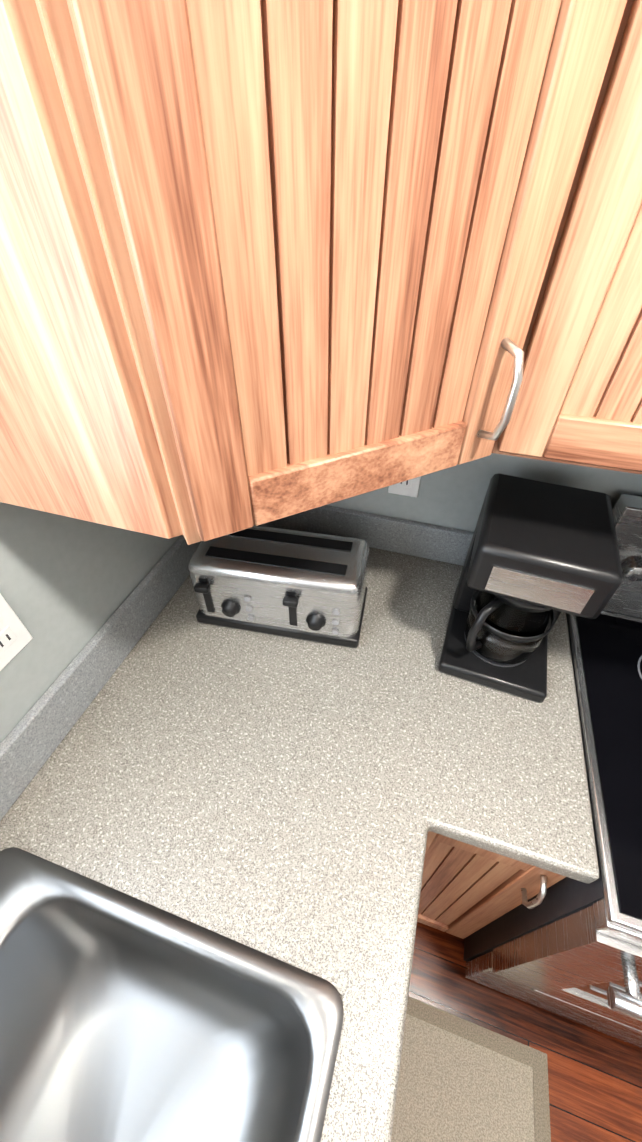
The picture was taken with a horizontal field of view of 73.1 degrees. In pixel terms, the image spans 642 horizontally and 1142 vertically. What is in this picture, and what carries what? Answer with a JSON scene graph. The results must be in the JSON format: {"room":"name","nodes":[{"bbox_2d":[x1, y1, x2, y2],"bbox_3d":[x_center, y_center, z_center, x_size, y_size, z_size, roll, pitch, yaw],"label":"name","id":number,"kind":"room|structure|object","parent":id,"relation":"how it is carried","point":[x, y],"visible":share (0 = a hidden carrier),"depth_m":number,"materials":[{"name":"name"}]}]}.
{"room":"kitchen","nodes":[
{"label":"kitchen","id":0,"kind":"room"},
{"bbox_2d":[0,502,180,742],"bbox_3d":[-0.967,1.026,-0.421,0.120,2.400,4.300,12,45,12],"label":"wall","id":1,"kind":"structure","parent":0,"point":[68,585],"depth_m":0.71,"materials":[{"name":"paint"}]},
{"bbox_2d":[0,594,32,670],"bbox_3d":[-0.461,0.085,0.613,0.008,0.116,0.070,12,45,12],"label":"electrical outlet","id":2,"kind":"object","parent":1,"relation":"attached to","point":[16,637],"visible":1,"depth_m":0.64,"materials":[{"name":"white plastic"}]},
{"bbox_2d":[0,535,200,820],"bbox_3d":[-0.712,0.807,0.163,0.022,0.099,3.048,12,45,12],"label":"backsplash","id":3,"kind":"structure","parent":1,"relation":"attached to","point":[32,740],"depth_m":0.79,"materials":[{"name":"stone"}]},
{"bbox_2d":[328,453,641,531],"bbox_3d":[1.178,-0.104,0.774,3.230,2.400,0.120,12,45,12],"label":"wall","id":4,"kind":"structure","parent":0,"point":[452,497],"depth_m":0.97,"materials":[{"name":"paint"}]},
{"bbox_2d":[0,0,626,544],"bbox_3d":[-0.061,-0.505,0.394,0.618,0.760,0.615,12,45,12],"label":"upper cabinet","id":5,"kind":"object","parent":4,"relation":"attached to","point":[266,260],"visible":1,"depth_m":0.32,"materials":[{"name":"brown wood"}]},
{"bbox_2d":[262,505,473,565],"bbox_3d":[0.175,-0.095,1.113,0.871,0.099,0.018,12,45,12],"label":"backsplash","id":6,"kind":"structure","parent":4,"relation":"attached to","point":[419,539],"depth_m":1.10,"materials":[{"name":"stone"}]},
{"bbox_2d":[388,476,420,497],"bbox_3d":[0.194,-0.223,0.991,0.070,0.116,0.008,12,45,12],"label":"electrical outlet","id":7,"kind":"object","parent":4,"relation":"attached to","point":[410,487],"visible":0.27,"depth_m":1.01,"materials":[{"name":"white plastic"}]},
{"bbox_2d":[491,0,641,473],"bbox_3d":[0.400,-0.492,0.382,0.290,0.760,0.373,12,45,12],"label":"upper cabinet","id":8,"kind":"object","parent":4,"relation":"attached to","point":[579,400],"visible":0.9,"depth_m":0.44,"materials":[{"name":"brown wood"}]},
{"bbox_2d":[408,922,641,1141],"bbox_3d":[0.514,2.248,0.100,3.230,0.080,4.540,12,45,12],"label":"floor","id":9,"kind":"structure","parent":0,"point":[595,1083],"depth_m":1.12,"materials":[{"name":"brown wood"}]},
{"bbox_2d":[391,996,550,1141],"bbox_3d":[0.168,1.604,0.708,0.450,0.012,1.280,12,45,12],"label":"rug","id":10,"kind":"object","parent":9,"relation":"on","point":[461,1079],"visible":0.6,"depth_m":1.06,"materials":[{"name":"beige carpet"}]},
{"bbox_2d":[417,831,565,938],"bbox_3d":[0.072,0.495,1.255,0.882,0.865,0.658,12,45,12],"label":"base cabinet","id":11,"kind":"object","parent":9,"relation":"on","point":[467,890],"visible":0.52,"depth_m":0.85,"materials":[{"name":"brown wood"}]},
{"bbox_2d":[464,494,641,1047],"bbox_3d":[0.837,0.595,0.920,0.758,1.185,0.730,12,45,12],"label":"range","id":12,"kind":"object","parent":9,"relation":"on","point":[569,948],"visible":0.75,"depth_m":0.79,"materials":[{"name":"silver metal"}]},
{"bbox_3d":[-0.492,1.461,0.237,0.681,0.865,2.422,12,45,12],"label":"base cabinet","id":13,"kind":"object","parent":9,"relation":"on","visible":0},
{"bbox_2d":[0,525,598,1141],"bbox_3d":[-0.292,0.949,0.117,0.901,0.040,3.048,12,45,12],"label":"countertop","id":14,"kind":"structure","parent":13,"relation":"on","point":[290,801],"depth_m":0.71,"materials":[{"name":"stone"}]},
{"bbox_2d":[0,847,343,1141],"bbox_3d":[-0.314,0.733,0.450,0.540,0.199,0.610,12,45,12],"label":"sink","id":15,"kind":"object","parent":14,"relation":"in","point":[124,1017],"visible":1,"depth_m":0.60,"materials":[{"name":"silver metal"}]},
{"bbox_2d":[188,525,369,647],"bbox_3d":[-0.084,0.027,0.925,0.358,0.182,0.183,8,44,8],"label":"toaster","id":16,"kind":"object","parent":14,"relation":"on","point":[309,586],"visible":1,"depth_m":0.86,"materials":[{"name":"silver metal"}]},
{"bbox_2d":[438,473,622,702],"bbox_3d":[0.370,0.033,0.811,0.200,0.330,0.241,15,46,15],"label":"coffee maker","id":17,"kind":"object","parent":14,"relation":"on","point":[541,556],"visible":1,"depth_m":0.71,"materials":[{"name":"black plastic"}]}
]}

